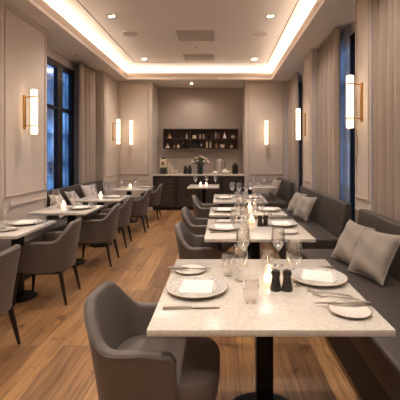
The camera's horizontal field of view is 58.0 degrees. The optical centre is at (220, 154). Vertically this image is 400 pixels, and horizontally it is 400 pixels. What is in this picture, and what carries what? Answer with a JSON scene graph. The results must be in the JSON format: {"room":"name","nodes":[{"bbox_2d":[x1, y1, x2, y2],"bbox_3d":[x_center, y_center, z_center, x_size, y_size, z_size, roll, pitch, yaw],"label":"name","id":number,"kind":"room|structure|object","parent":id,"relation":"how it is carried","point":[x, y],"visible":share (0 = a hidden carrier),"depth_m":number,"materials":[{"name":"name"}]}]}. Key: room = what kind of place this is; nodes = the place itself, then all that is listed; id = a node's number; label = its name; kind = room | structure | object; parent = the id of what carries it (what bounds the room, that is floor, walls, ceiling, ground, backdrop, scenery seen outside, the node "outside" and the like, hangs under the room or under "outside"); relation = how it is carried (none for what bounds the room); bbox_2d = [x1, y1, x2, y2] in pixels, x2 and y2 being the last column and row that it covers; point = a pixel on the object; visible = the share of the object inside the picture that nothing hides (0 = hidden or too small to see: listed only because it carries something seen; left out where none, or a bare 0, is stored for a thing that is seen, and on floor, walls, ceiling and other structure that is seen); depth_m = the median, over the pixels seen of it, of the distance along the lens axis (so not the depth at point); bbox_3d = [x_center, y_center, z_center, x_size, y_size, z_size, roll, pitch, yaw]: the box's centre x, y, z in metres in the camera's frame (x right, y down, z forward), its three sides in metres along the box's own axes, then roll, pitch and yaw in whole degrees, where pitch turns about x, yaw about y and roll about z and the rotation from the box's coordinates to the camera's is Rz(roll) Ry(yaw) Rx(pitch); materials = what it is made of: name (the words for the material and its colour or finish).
{"room":"restaurant","nodes":[
{"label":"restaurant","id":0,"kind":"room"},
{"bbox_2d":[0,0,46,219],"bbox_3d":[-2.975,-0.235,1.490,0.650,3.330,7.980,0,0,0],"label":"wall","id":1,"kind":"structure","parent":0,"point":[25,44],"depth_m":4.81,"materials":[{"name":"paint"}]},
{"bbox_2d":[0,1,1,198],"bbox_3d":[-2.643,-0.655,3.815,0.014,2.370,1.030,0,0,0],"label":"trim","id":2,"kind":"structure","parent":1,"relation":"attached to","point":[0,1],"depth_m":4.31,"materials":[{"name":"beige"}]},
{"bbox_2d":[4,5,45,197],"bbox_3d":[-2.643,-0.655,4.915,0.014,2.370,1.030,0,0,0],"label":"trim","id":3,"kind":"structure","parent":1,"relation":"attached to","point":[5,6],"depth_m":4.40,"materials":[{"name":"beige"}]},
{"bbox_2d":[4,197,45,219],"bbox_3d":[-2.643,0.950,4.915,0.014,0.640,1.030,0,0,0],"label":"trim","id":4,"kind":"structure","parent":1,"relation":"attached to","point":[17,204],"depth_m":4.79,"materials":[{"name":"beige"}]},
{"bbox_2d":[23,89,37,133],"bbox_3d":[-2.556,-0.580,4.840,0.188,0.600,0.096,0,0,0],"label":"wall sconce","id":5,"kind":"object","parent":1,"relation":"attached to","point":[34,92],"visible":1,"depth_m":4.81,"materials":[{"name":"glass"}]},
{"bbox_2d":[47,46,78,73],"bbox_3d":[-3.165,-1.815,6.835,0.270,0.170,2.710,0,0,0],"label":"wall","id":6,"kind":"structure","parent":0,"point":[51,53],"depth_m":6.88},
{"bbox_2d":[74,71,78,184],"bbox_3d":[-3.065,-0.360,7.805,0.070,2.740,0.770,0,0,0],"label":"wall","id":7,"kind":"structure","parent":0,"point":[76,75],"depth_m":7.55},
{"bbox_2d":[95,71,117,194],"bbox_3d":[-2.975,-0.235,8.770,0.650,3.330,1.160,0,0,0],"label":"wall","id":8,"kind":"structure","parent":0,"point":[111,86],"depth_m":8.40,"materials":[{"name":"paint"}]},
{"bbox_2d":[95,74,102,176],"bbox_3d":[-2.845,-0.665,8.182,0.310,2.350,0.016,0,0,0],"label":"trim","id":9,"kind":"structure","parent":8,"relation":"attached to","point":[95,74],"depth_m":8.18,"materials":[{"name":"beige"}]},
{"bbox_2d":[105,75,117,176],"bbox_3d":[-2.643,-0.665,8.725,0.014,2.350,0.950,0,0,0],"label":"trim","id":10,"kind":"structure","parent":8,"relation":"attached to","point":[105,75],"depth_m":8.25,"materials":[{"name":"beige"}]},
{"bbox_2d":[112,119,119,143],"bbox_3d":[-2.556,-0.570,8.800,0.188,0.600,0.096,0,0,0],"label":"wall sconce","id":11,"kind":"object","parent":8,"relation":"attached to","point":[118,120],"visible":1,"depth_m":8.77,"materials":[{"name":"glass"}]},
{"bbox_2d":[118,81,157,209],"bbox_3d":[-2.535,-0.235,9.750,1.530,3.330,1.000,0,0,0],"label":"wall","id":12,"kind":"structure","parent":0,"point":[133,97],"depth_m":9.25,"materials":[{"name":"paint"}]},
{"bbox_2d":[129,120,133,143],"bbox_3d":[-2.270,-0.570,9.156,0.096,0.600,0.188,0,0,0],"label":"wall sconce","id":13,"kind":"object","parent":12,"relation":"attached to","point":[131,124],"visible":1,"depth_m":9.07,"materials":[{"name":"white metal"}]},
{"bbox_2d":[120,83,148,174],"bbox_3d":[-2.230,-0.665,9.242,0.740,2.350,0.016,0,0,0],"label":"trim","id":14,"kind":"structure","parent":12,"relation":"attached to","point":[147,84],"depth_m":9.23,"materials":[{"name":"beige"}]},
{"bbox_2d":[44,0,316,70],"bbox_3d":[-0.600,-2.240,3.875,5.400,0.100,12.750,0,0,0],"label":"ceiling","id":15,"kind":"structure","parent":0,"point":[233,22],"depth_m":6.23,"materials":[{"name":"paint"}]},
{"bbox_2d":[122,31,137,36],"bbox_3d":[-1.640,-2.186,6.500,0.294,0.009,0.294,0,0,0],"label":"ceiling speaker","id":16,"kind":"object","parent":15,"relation":"attached to","point":[125,33],"visible":1,"depth_m":6.47,"materials":[{"name":"beige"}]},
{"bbox_2d":[123,32,136,35],"bbox_3d":[-1.640,-2.184,6.500,0.250,0.001,0.250,0,0,0],"label":"grille","id":17,"kind":"object","parent":16,"relation":"attached to","point":[125,33],"depth_m":6.53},
{"bbox_2d":[77,0,298,62],"bbox_3d":[-0.470,-2.188,3.670,3.140,0.003,9.740,0,0,0],"label":"trim","id":18,"kind":"structure","parent":15,"relation":"attached to","point":[77,0],"depth_m":6.27,"materials":[{"name":"grey"}]},
{"bbox_2d":[175,30,214,40],"bbox_3d":[-0.460,-2.185,6.600,0.690,0.010,0.580,0,0,0],"label":"ceiling vent","id":19,"kind":"object","parent":15,"relation":"in","point":[183,35],"visible":1,"depth_m":6.57,"materials":[{"name":"beige"}]},
{"bbox_2d":[183,54,214,60],"bbox_3d":[-0.490,-2.185,8.120,0.690,0.010,0.580,0,0,0],"label":"ceiling vent","id":20,"kind":"object","parent":15,"relation":"in","point":[188,57],"visible":1,"depth_m":8.05,"materials":[{"name":"beige"}]},
{"bbox_2d":[252,31,267,36],"bbox_3d":[0.700,-2.186,6.500,0.294,0.009,0.294,0,0,0],"label":"ceiling speaker","id":21,"kind":"object","parent":15,"relation":"attached to","point":[256,33],"visible":1,"depth_m":6.47,"materials":[{"name":"beige"}]},
{"bbox_2d":[253,32,266,35],"bbox_3d":[0.700,-2.184,6.500,0.250,0.001,0.250,0,0,0],"label":"grille","id":22,"kind":"object","parent":21,"relation":"attached to","point":[257,33],"depth_m":6.53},
{"bbox_2d":[6,0,354,87],"bbox_3d":[-0.600,-1.925,3.875,5.400,0.050,12.750,0,0,0],"label":"ceiling","id":23,"kind":"structure","parent":0,"point":[329,15],"depth_m":6.25,"materials":[{"name":"paint"}]},
{"bbox_2d":[78,62,95,183],"bbox_3d":[-2.842,-0.235,7.672,0.106,3.290,0.851,0,0,0],"label":"curtain","id":24,"kind":"object","parent":23,"relation":"hanging from","point":[86,99],"visible":0.65,"depth_m":7.53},
{"bbox_2d":[33,0,321,76],"bbox_3d":[-0.545,-2.010,3.725,3.730,0.120,10.730,0,0,0],"label":"trim","id":25,"kind":"structure","parent":23,"relation":"attached to","point":[42,3],"depth_m":7.26,"materials":[{"name":"beige"}]},
{"bbox_2d":[288,73,298,193],"bbox_3d":[1.730,-0.235,8.690,0.118,3.290,0.941,0,0,-1],"label":"curtain","id":26,"kind":"object","parent":23,"relation":"hanging from","point":[293,83],"visible":0.78,"depth_m":8.49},
{"bbox_2d":[316,27,340,199],"bbox_3d":[1.733,-0.235,5.817,0.136,3.290,1.080,0,0,0],"label":"curtain","id":27,"kind":"object","parent":23,"relation":"hanging from","point":[328,83],"visible":0.77,"depth_m":5.62,"materials":[{"name":"fabric"}]},
{"bbox_2d":[373,0,399,221],"bbox_3d":[1.668,-0.235,2.507,0.110,3.290,2.715,0,0,0],"label":"curtain","id":28,"kind":"object","parent":23,"relation":"hanging from","point":[386,24],"visible":0.72,"depth_m":3.54,"materials":[{"name":"fabric"}]},
{"bbox_2d":[0,210,362,399],"bbox_3d":[-0.550,1.480,3.900,5.700,0.100,13.000,0,0,0],"label":"floor","id":29,"kind":"structure","parent":0,"point":[52,360],"depth_m":2.75,"materials":[{"name":"brown wood"}]},
{"bbox_2d":[0,244,20,344],"bbox_3d":[-1.758,1.041,2.502,0.635,0.782,0.557,0,0,-4],"label":"dining chair","id":30,"kind":"object","parent":29,"relation":"on","point":[9,258],"visible":1,"depth_m":2.52,"materials":[{"name":"grey leather"}]},
{"bbox_2d":[0,220,55,303],"bbox_3d":[-2.083,1.065,3.485,0.635,0.730,0.750,0,0,0],"label":"dining table","id":31,"kind":"object","parent":29,"relation":"on","point":[16,236],"visible":0.61,"depth_m":3.58,"materials":[{"name":"stone"}]},
{"bbox_2d":[7,219,42,224],"bbox_3d":[-1.990,0.687,3.660,0.320,0.020,0.320,0,0,0],"label":"dinner plate","id":32,"kind":"object","parent":31,"relation":"on","point":[38,220],"visible":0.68,"depth_m":3.68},
{"bbox_2d":[13,220,36,224],"bbox_3d":[-1.990,0.684,3.658,0.166,0.015,0.180,0,0,-4],"label":"folded napkin","id":33,"kind":"object","parent":32,"relation":"on","point":[29,222],"visible":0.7,"depth_m":3.62,"materials":[{"name":"white fabric"}]},
{"bbox_2d":[12,218,81,306],"bbox_3d":[-1.738,1.041,3.623,0.635,0.782,0.557,0,0,-4],"label":"dining chair","id":34,"kind":"object","parent":29,"relation":"on","point":[57,253],"visible":0.94,"depth_m":3.41,"materials":[{"name":"grey leather"}]},
{"bbox_2d":[0,180,122,280],"bbox_3d":[-2.477,0.995,5.210,0.555,0.870,5.820,0,0,0],"label":"bench","id":35,"kind":"object","parent":29,"relation":"on","point":[61,224],"visible":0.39,"depth_m":5.58,"materials":[{"name":"leather"}]},
{"bbox_2d":[48,194,66,218],"bbox_3d":[-2.508,0.778,5.620,0.218,0.361,0.396,0,0,3],"label":"throw pillow","id":36,"kind":"object","parent":35,"relation":"on","point":[53,198],"visible":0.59,"depth_m":5.52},
{"bbox_2d":[64,191,82,204],"bbox_3d":[-2.492,0.783,6.169,0.244,0.351,0.374,0,0,3],"label":"throw pillow","id":37,"kind":"object","parent":35,"relation":"on","point":[72,196],"visible":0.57,"depth_m":6.06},
{"bbox_2d":[80,184,97,204],"bbox_3d":[-2.464,0.758,6.858,0.246,0.401,0.448,0,0,14],"label":"throw pillow","id":38,"kind":"object","parent":35,"relation":"on","point":[87,190],"visible":0.62,"depth_m":6.75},
{"bbox_2d":[28,205,103,264],"bbox_3d":[-1.980,1.065,4.680,0.700,0.730,0.680,0,0,0],"label":"dining table","id":39,"kind":"object","parent":29,"relation":"on","point":[71,214],"visible":0.41,"depth_m":4.60,"materials":[{"name":"stone"}]},
{"bbox_2d":[71,203,120,267],"bbox_3d":[-1.658,1.041,4.782,0.635,0.782,0.557,0,0,-3],"label":"dining chair","id":40,"kind":"object","parent":29,"relation":"on","point":[102,228],"visible":0.94,"depth_m":4.58,"materials":[{"name":"grey leather"}]},
{"bbox_2d":[74,195,130,246],"bbox_3d":[-1.920,1.065,5.910,0.700,0.730,0.740,0,0,0],"label":"dining table","id":41,"kind":"object","parent":29,"relation":"on","point":[89,199],"visible":0.58,"depth_m":5.66,"materials":[{"name":"stone"}]},
{"bbox_2d":[94,195,132,247],"bbox_3d":[-1.718,1.041,5.742,0.635,0.782,0.557,0,0,-3],"label":"dining chair","id":42,"kind":"object","parent":29,"relation":"on","point":[125,209],"visible":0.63,"depth_m":5.56,"materials":[{"name":"grey leather"}]},
{"bbox_2d":[111,186,153,222],"bbox_3d":[-1.865,1.065,7.700,0.710,0.730,0.900,0,0,0],"label":"dining table","id":43,"kind":"object","parent":29,"relation":"on","point":[122,188],"visible":0.5,"depth_m":7.52,"materials":[{"name":"stone"}]},
{"bbox_2d":[118,189,149,232],"bbox_3d":[-1.648,1.041,6.803,0.635,0.782,0.557,0,0,-3],"label":"dining chair","id":44,"kind":"object","parent":29,"relation":"on","point":[140,204],"visible":0.62,"depth_m":6.60,"materials":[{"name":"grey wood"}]},
{"bbox_2d":[136,183,162,219],"bbox_3d":[-1.633,1.041,8.123,0.635,0.782,0.557,0,0,-3],"label":"dining chair","id":45,"kind":"object","parent":29,"relation":"on","point":[155,195],"visible":0.7,"depth_m":7.92,"materials":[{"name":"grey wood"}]},
{"bbox_2d":[84,281,219,399],"bbox_3d":[-0.317,1.041,1.742,0.635,0.782,0.557,0,0,2],"label":"dining chair","id":46,"kind":"object","parent":29,"relation":"on","point":[128,364],"visible":0.87,"depth_m":1.57,"materials":[{"name":"fabric"}]},
{"bbox_2d":[153,173,244,209],"bbox_3d":[-0.577,0.970,9.743,2.377,0.920,0.863,0,0,0],"label":"sideboard","id":47,"kind":"object","parent":29,"relation":"on","point":[175,195],"depth_m":9.35,"materials":[{"name":"black"}]},
{"bbox_2d":[160,157,166,173],"bbox_3d":[-1.552,0.287,9.717,0.160,0.445,0.195,0,0,0],"label":"coffee grinder","id":48,"kind":"object","parent":47,"relation":"on","point":[163,162],"visible":0.99,"depth_m":9.63,"materials":[{"name":"grey"}]},
{"bbox_2d":[153,173,244,175],"bbox_3d":[-0.577,0.527,9.745,2.377,0.035,0.860,0,0,0],"label":"countertop","id":49,"kind":"structure","parent":47,"relation":"on","point":[158,174],"depth_m":9.42,"materials":[{"name":"beige stone"}]},
{"bbox_2d":[197,164,202,173],"bbox_3d":[-0.562,0.383,9.720,0.156,0.254,0.156,0,0,0],"label":"flower vase","id":50,"kind":"object","parent":47,"relation":"on","point":[199,167],"visible":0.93,"depth_m":9.66,"materials":[{"name":"green glass"}]},
{"bbox_2d":[191,155,208,164],"bbox_3d":[-0.554,0.232,9.716,0.494,0.454,0.338,0,0,0],"label":"bouquet","id":51,"kind":"object","parent":50,"relation":"in","point":[198,160],"visible":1,"depth_m":9.67,"materials":[{"name":"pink plant"}]},
{"bbox_2d":[214,159,224,173],"bbox_3d":[-0.035,0.303,9.840,0.258,0.412,0.200,0,0,35],"label":"urn","id":52,"kind":"object","parent":47,"relation":"on","point":[219,163],"visible":0.87,"depth_m":9.76,"materials":[{"name":"silver metal"}]},
{"bbox_2d":[231,162,239,173],"bbox_3d":[0.386,0.355,9.720,0.188,0.308,0.178,0,0,43],"label":"storage jar","id":53,"kind":"object","parent":47,"relation":"on","point":[235,170],"visible":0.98,"depth_m":9.65,"materials":[{"name":"black glass"}]},
{"bbox_2d":[187,184,218,203],"bbox_3d":[-0.385,1.065,8.175,0.690,0.730,0.850,0,0,0],"label":"dining table","id":54,"kind":"object","parent":29,"relation":"on","point":[203,187],"visible":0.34,"depth_m":8.13,"materials":[{"name":"stone"}]},
{"bbox_2d":[181,207,231,250],"bbox_3d":[-0.177,1.041,4.418,0.635,0.782,0.557,0,0,0],"label":"dining chair","id":55,"kind":"object","parent":29,"relation":"on","point":[196,226],"visible":0.36,"depth_m":4.23,"materials":[{"name":"grey fabric"}]},
{"bbox_2d":[174,221,239,258],"bbox_3d":[-0.127,1.041,3.418,0.635,0.782,0.557,0,0,0],"label":"dining chair","id":56,"kind":"object","parent":29,"relation":"on","point":[190,246],"visible":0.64,"depth_m":3.26,"materials":[{"name":"grey fabric"}]},
{"bbox_2d":[192,195,229,218],"bbox_3d":[-0.162,1.041,5.798,0.635,0.782,0.557,0,0,0],"label":"dining chair","id":57,"kind":"object","parent":29,"relation":"on","point":[201,210],"visible":0.49,"depth_m":5.59,"materials":[{"name":"grey fabric"}]},
{"bbox_2d":[213,194,267,245],"bbox_3d":[0.290,1.065,5.880,0.820,0.730,1.040,0,0,0],"label":"dining table","id":58,"kind":"object","parent":29,"relation":"on","point":[240,202],"visible":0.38,"depth_m":5.66,"materials":[{"name":"stone"}]},
{"bbox_2d":[209,207,286,258],"bbox_3d":[0.318,1.065,4.525,0.915,0.730,0.650,0,0,0],"label":"dining table","id":59,"kind":"object","parent":29,"relation":"on","point":[245,215],"visible":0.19,"depth_m":4.38,"materials":[{"name":"stone"}]},
{"bbox_2d":[242,185,274,218],"bbox_3d":[0.815,1.065,7.990,0.690,0.730,0.580,0,0,0],"label":"dining table","id":60,"kind":"object","parent":29,"relation":"on","point":[250,187],"visible":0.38,"depth_m":7.95,"materials":[{"name":"stone"}]},
{"bbox_2d":[204,219,315,258],"bbox_3d":[0.325,1.065,3.465,0.930,0.730,0.930,0,0,0],"label":"dining table","id":61,"kind":"object","parent":29,"relation":"on","point":[259,234],"visible":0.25,"depth_m":3.21,"materials":[{"name":"stone"}]},
{"bbox_2d":[215,219,232,222],"bbox_3d":[0.030,0.692,3.750,0.187,0.014,0.187,0,0,0],"label":"bread plate","id":62,"kind":"object","parent":61,"relation":"on","point":[218,220],"visible":0.98,"depth_m":3.76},
{"bbox_2d":[207,223,240,229],"bbox_3d":[0.030,0.687,3.420,0.320,0.020,0.320,0,0,0],"label":"dinner plate","id":63,"kind":"object","parent":61,"relation":"on","point":[212,226],"visible":0.7,"depth_m":3.46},
{"bbox_2d":[215,224,233,229],"bbox_3d":[0.030,0.684,3.418,0.166,0.015,0.180,0,0,-3],"label":"folded napkin","id":64,"kind":"object","parent":63,"relation":"on","point":[225,226],"visible":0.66,"depth_m":3.41,"materials":[{"name":"white fabric"}]},
{"bbox_2d":[271,221,290,225],"bbox_3d":[0.600,0.684,3.598,0.166,0.015,0.180,0,0,-3],"label":"folded napkin","id":65,"kind":"object","parent":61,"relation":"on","point":[278,223],"visible":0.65,"depth_m":3.56,"materials":[{"name":"white fabric"}]},
{"bbox_2d":[268,220,296,225],"bbox_3d":[0.600,0.687,3.600,0.320,0.020,0.320,0,0,0],"label":"dinner plate","id":66,"kind":"object","parent":61,"relation":"on","point":[292,223],"visible":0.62,"depth_m":3.64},
{"bbox_2d":[277,229,297,233],"bbox_3d":[0.600,0.692,3.240,0.187,0.014,0.187,0,0,0],"label":"bread plate","id":67,"kind":"object","parent":61,"relation":"on","point":[287,231],"visible":0.96,"depth_m":3.26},
{"bbox_2d":[147,259,395,399],"bbox_3d":[0.201,1.065,1.930,0.998,0.730,0.980,0,0,0],"label":"dining table","id":68,"kind":"object","parent":29,"relation":"on","point":[295,313],"visible":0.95,"depth_m":1.68,"materials":[{"name":"stone"}]},
{"bbox_2d":[175,264,205,273],"bbox_3d":[-0.183,0.692,2.165,0.187,0.014,0.187,0,0,0],"label":"bread plate","id":69,"kind":"object","parent":68,"relation":"on","point":[182,271],"visible":0.88,"depth_m":2.16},
{"bbox_2d":[168,267,209,269],"bbox_3d":[-0.190,0.678,2.165,0.260,0.012,0.024,0,0,-2],"label":"table knife","id":70,"kind":"object","parent":69,"relation":"on","point":[169,268],"visible":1,"depth_m":2.15,"materials":[{"name":"silver metal"}]},
{"bbox_2d":[162,305,219,309],"bbox_3d":[-0.135,0.694,1.640,0.260,0.012,0.024,0,0,-2],"label":"table knife","id":71,"kind":"object","parent":68,"relation":"on","point":[165,307],"visible":1,"depth_m":1.63,"materials":[{"name":"silver metal"}]},
{"bbox_2d":[179,280,213,294],"bbox_3d":[-0.124,0.684,1.865,0.166,0.015,0.180,0,0,3],"label":"folded napkin","id":72,"kind":"object","parent":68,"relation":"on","point":[190,287],"visible":0.82,"depth_m":1.84,"materials":[{"name":"white fabric"}]},
{"bbox_2d":[166,275,227,298],"bbox_3d":[-0.124,0.687,1.867,0.320,0.020,0.320,0,0,0],"label":"dinner plate","id":73,"kind":"object","parent":68,"relation":"on","point":[220,286],"visible":0.68,"depth_m":1.87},
{"bbox_2d":[233,245,247,281],"bbox_3d":[0.110,0.602,2.010,0.085,0.194,0.085,0,0,0],"label":"water goblet","id":74,"kind":"object","parent":68,"relation":"on","point":[234,245],"visible":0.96,"depth_m":2.00,"materials":[{"name":"clear glass"}]},
{"bbox_2d":[242,277,258,303],"bbox_3d":[0.142,0.641,1.715,0.080,0.114,0.080,0,0,0],"label":"water tumbler","id":75,"kind":"object","parent":68,"relation":"on","point":[243,277],"visible":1,"depth_m":1.71,"materials":[{"name":"clear glass"}]},
{"bbox_2d":[262,265,273,284],"bbox_3d":[0.262,0.652,1.970,0.072,0.095,0.072,0,0,0],"label":"votive","id":76,"kind":"object","parent":68,"relation":"on","point":[266,278],"visible":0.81,"depth_m":1.96,"materials":[{"name":"clear glass"}]},
{"bbox_2d":[270,267,280,291],"bbox_3d":[0.283,0.641,1.865,0.058,0.117,0.058,0,0,0],"label":"pepper mill","id":77,"kind":"object","parent":68,"relation":"on","point":[275,286],"visible":1,"depth_m":1.85,"materials":[{"name":"black wood"}]},
{"bbox_2d":[281,268,292,291],"bbox_3d":[0.342,0.641,1.862,0.058,0.117,0.058,0,0,0],"label":"salt mill","id":78,"kind":"object","parent":68,"relation":"on","point":[287,283],"visible":1,"depth_m":1.84,"materials":[{"name":"black wood"}]},
{"bbox_2d":[286,239,302,287],"bbox_3d":[0.392,0.579,1.930,0.089,0.239,0.089,0,0,0],"label":"wine glass","id":79,"kind":"object","parent":68,"relation":"on","point":[288,239],"visible":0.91,"depth_m":1.92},
{"bbox_2d":[302,269,333,283],"bbox_3d":[0.544,0.684,2.028,0.166,0.015,0.180,0,0,14],"label":"folded napkin","id":80,"kind":"object","parent":68,"relation":"on","point":[313,276],"visible":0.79,"depth_m":2.01,"materials":[{"name":"white fabric"}]},
{"bbox_2d":[291,267,347,285],"bbox_3d":[0.545,0.687,2.024,0.320,0.020,0.320,0,0,0],"label":"dinner plate","id":81,"kind":"object","parent":68,"relation":"on","point":[339,278],"visible":0.66,"depth_m":2.02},
{"bbox_2d":[307,289,351,295],"bbox_3d":[0.546,0.694,1.815,0.218,0.009,0.024,0,0,16],"label":"fork","id":82,"kind":"object","parent":68,"relation":"on","point":[314,291],"visible":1,"depth_m":1.81,"materials":[{"name":"silver metal"}]},
{"bbox_2d":[312,293,358,299],"bbox_3d":[0.561,0.694,1.765,0.218,0.009,0.024,0,0,12],"label":"fork","id":83,"kind":"object","parent":68,"relation":"on","point":[312,293],"visible":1,"depth_m":1.76,"materials":[{"name":"silver metal"}]},
{"bbox_2d":[328,300,372,318],"bbox_3d":[0.575,0.692,1.605,0.187,0.014,0.187,0,0,0],"label":"bread plate","id":84,"kind":"object","parent":68,"relation":"on","point":[349,311],"visible":0.9,"depth_m":1.60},
{"bbox_2d":[314,301,371,305],"bbox_3d":[0.560,0.678,1.655,0.260,0.012,0.024,0,0,4],"label":"table knife","id":85,"kind":"object","parent":84,"relation":"on","point":[365,303],"visible":1,"depth_m":1.65,"materials":[{"name":"silver metal"}]},
{"bbox_2d":[254,177,294,218],"bbox_3d":[1.147,0.995,8.150,0.695,0.870,1.700,0,0,0],"label":"bench","id":86,"kind":"object","parent":29,"relation":"on","point":[285,192],"visible":0.57,"depth_m":7.59,"materials":[{"name":"leather"}]},
{"bbox_2d":[268,179,280,196],"bbox_3d":[1.236,0.763,8.378,0.211,0.391,0.456,0,0,-15],"label":"throw pillow","id":87,"kind":"object","parent":86,"relation":"on","point":[275,183],"visible":0.94,"depth_m":8.27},
{"bbox_2d":[268,186,350,258],"bbox_3d":[1.155,0.995,5.325,0.710,0.870,2.350,0,0,0],"label":"bench","id":88,"kind":"object","parent":29,"relation":"on","point":[329,216],"visible":0.42,"depth_m":4.56,"materials":[{"name":"leather"}]},
{"bbox_2d":[286,192,306,212],"bbox_3d":[1.241,0.793,5.919,0.229,0.331,0.450,0,0,-14],"label":"throw pillow","id":89,"kind":"object","parent":88,"relation":"on","point":[292,204],"visible":0.66,"depth_m":5.88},
{"bbox_2d":[293,196,317,221],"bbox_3d":[1.235,0.783,5.377,0.212,0.351,0.418,0,0,-21],"label":"throw pillow","id":90,"kind":"object","parent":88,"relation":"on","point":[304,206],"visible":1,"depth_m":5.28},
{"bbox_2d":[298,209,399,399],"bbox_3d":[1.155,0.995,1.970,0.710,0.870,3.540,0,0,0],"label":"bench","id":91,"kind":"object","parent":29,"relation":"on","point":[372,364],"visible":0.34,"depth_m":2.27,"materials":[{"name":"leather"}]},
{"bbox_2d":[330,219,374,264],"bbox_3d":[1.185,0.790,3.259,0.251,0.336,0.442,0,0,-14],"label":"throw pillow","id":92,"kind":"object","parent":91,"relation":"on","point":[348,240],"visible":0.7,"depth_m":3.22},
{"bbox_2d":[347,227,399,285],"bbox_3d":[1.208,0.783,2.859,0.241,0.351,0.396,0,0,-22],"label":"throw pillow","id":93,"kind":"object","parent":91,"relation":"on","point":[373,256],"visible":1,"depth_m":2.78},
{"bbox_2d":[125,71,272,72],"bbox_3d":[-0.545,-2.070,3.500,4.370,0.240,12.000,0,0,0],"label":"ceiling","id":94,"kind":"structure","parent":0,"point":[125,71],"depth_m":9.35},
{"bbox_2d":[158,88,242,172],"bbox_3d":[-0.577,-0.235,10.215,2.387,3.330,0.070,0,0,0],"label":"wall","id":95,"kind":"structure","parent":0,"point":[178,108],"depth_m":10.18,"materials":[{"name":"paint"}]},
{"bbox_2d":[163,129,237,148],"bbox_3d":[-0.562,-0.448,10.054,2.075,0.555,0.248,0,0,0],"label":"wall shelf","id":96,"kind":"object","parent":95,"relation":"attached to","point":[228,140],"visible":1,"depth_m":10.17,"materials":[{"name":"brown wood"}]},
{"bbox_2d":[243,81,287,206],"bbox_3d":[1.359,-0.235,9.750,1.483,3.330,1.000,0,0,0],"label":"wall","id":97,"kind":"structure","parent":0,"point":[265,101],"depth_m":9.25,"materials":[{"name":"paint"}]},
{"bbox_2d":[248,83,282,174],"bbox_3d":[1.150,-0.665,9.242,0.900,2.350,0.016,0,0,0],"label":"trim","id":98,"kind":"structure","parent":97,"relation":"attached to","point":[248,83],"depth_m":9.23,"materials":[{"name":"beige"}]},
{"bbox_2d":[265,120,267,143],"bbox_3d":[1.150,-0.570,9.156,0.096,0.600,0.188,0,0,0],"label":"wall sconce","id":99,"kind":"object","parent":97,"relation":"attached to","point":[266,121],"visible":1,"depth_m":9.07,"materials":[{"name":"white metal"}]},
{"bbox_2d":[303,48,316,190],"bbox_3d":[1.860,-0.235,6.785,0.480,3.330,0.730,0,0,0],"label":"wall","id":100,"kind":"structure","parent":0,"point":[306,65],"depth_m":6.59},
{"bbox_2d":[296,108,305,139],"bbox_3d":[1.526,-0.590,6.900,0.188,0.600,0.096,0,0,0],"label":"wall sconce","id":101,"kind":"object","parent":100,"relation":"attached to","point":[298,113],"visible":1,"depth_m":6.86,"materials":[{"name":"glass"}]},
{"bbox_2d":[302,53,310,182],"bbox_3d":[1.613,-0.665,6.785,0.014,2.350,0.630,0,0,0],"label":"trim","id":102,"kind":"structure","parent":100,"relation":"attached to","point":[310,53],"depth_m":6.61,"materials":[{"name":"beige"}]},
{"bbox_2d":[340,22,354,53],"bbox_3d":[2.000,-1.835,5.385,0.200,0.130,2.070,0,0,0],"label":"wall","id":103,"kind":"structure","parent":0,"point":[351,29],"depth_m":5.41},
{"bbox_2d":[355,0,373,221],"bbox_3d":[1.860,-0.235,4.120,0.480,3.330,0.460,0,0,0],"label":"wall","id":104,"kind":"structure","parent":0,"point":[361,4],"depth_m":4.07,"materials":[{"name":"paint"}]},
{"bbox_2d":[346,75,362,127],"bbox_3d":[1.526,-0.610,4.130,0.188,0.600,0.096,0,0,0],"label":"wall sconce","id":105,"kind":"object","parent":104,"relation":"attached to","point":[350,84],"visible":1,"depth_m":4.10,"materials":[{"name":"glass"}]},
{"bbox_2d":[355,0,368,201],"bbox_3d":[1.613,-0.665,4.120,0.014,2.350,0.380,0,0,0],"label":"trim","id":106,"kind":"structure","parent":104,"relation":"attached to","point":[356,1],"depth_m":4.06,"materials":[{"name":"beige"}]},
{"bbox_3d":[-3.165,1.220,6.835,0.270,0.420,2.710,0,0,0],"label":"wall","id":107,"kind":"structure","parent":0,"visible":0},
{"bbox_2d":[47,56,73,188],"bbox_3d":[-3.065,-0.360,6.460,0.070,2.740,1.920,0,0,0],"label":"window","id":108,"kind":"structure","parent":107,"relation":"in","point":[59,69],"depth_m":6.84,"materials":[{"name":"black"}]},
{"bbox_3d":[2.000,1.280,5.385,0.200,0.300,2.070,0,0,0],"label":"wall","id":109,"kind":"structure","parent":0,"visible":0},
{"bbox_2d":[340,32,354,221],"bbox_3d":[1.955,-0.320,5.380,0.070,2.900,2.040,0,0,0],"label":"window","id":110,"kind":"structure","parent":109,"relation":"in","point":[350,41],"depth_m":5.30,"materials":[{"name":"black"}]},
{"bbox_3d":[2.000,1.280,8.200,0.200,0.300,2.100,0,0,0],"label":"wall","id":111,"kind":"structure","parent":0,"visible":0},
{"bbox_2d":[299,81,302,192],"bbox_3d":[1.955,-0.320,8.200,0.070,2.900,2.080,0,0,0],"label":"window","id":112,"kind":"structure","parent":111,"relation":"in","point":[300,83],"depth_m":8.69,"materials":[{"name":"black"}]},
{"label":"outside","id":113,"kind":"structure","parent":0,"visible":0},
{"bbox_2d":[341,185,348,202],"bbox_3d":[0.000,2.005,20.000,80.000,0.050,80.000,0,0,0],"label":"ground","id":114,"kind":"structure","parent":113,"point":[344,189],"depth_m":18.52,"materials":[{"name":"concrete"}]},
{"bbox_2d":[47,64,67,189],"bbox_3d":[-12.500,-6.270,22.000,7.400,16.500,16.400,0,0,0],"label":"office building","id":115,"kind":"structure","parent":114,"relation":"on","point":[50,70],"depth_m":19.23,"materials":[{"name":"blue"}]},
{"bbox_2d":[340,48,348,186],"bbox_3d":[12.000,-8.270,25.000,8.400,20.500,30.400,0,0,0],"label":"office building","id":116,"kind":"structure","parent":114,"relation":"on","point":[344,56],"depth_m":23.32,"materials":[{"name":"blue"}]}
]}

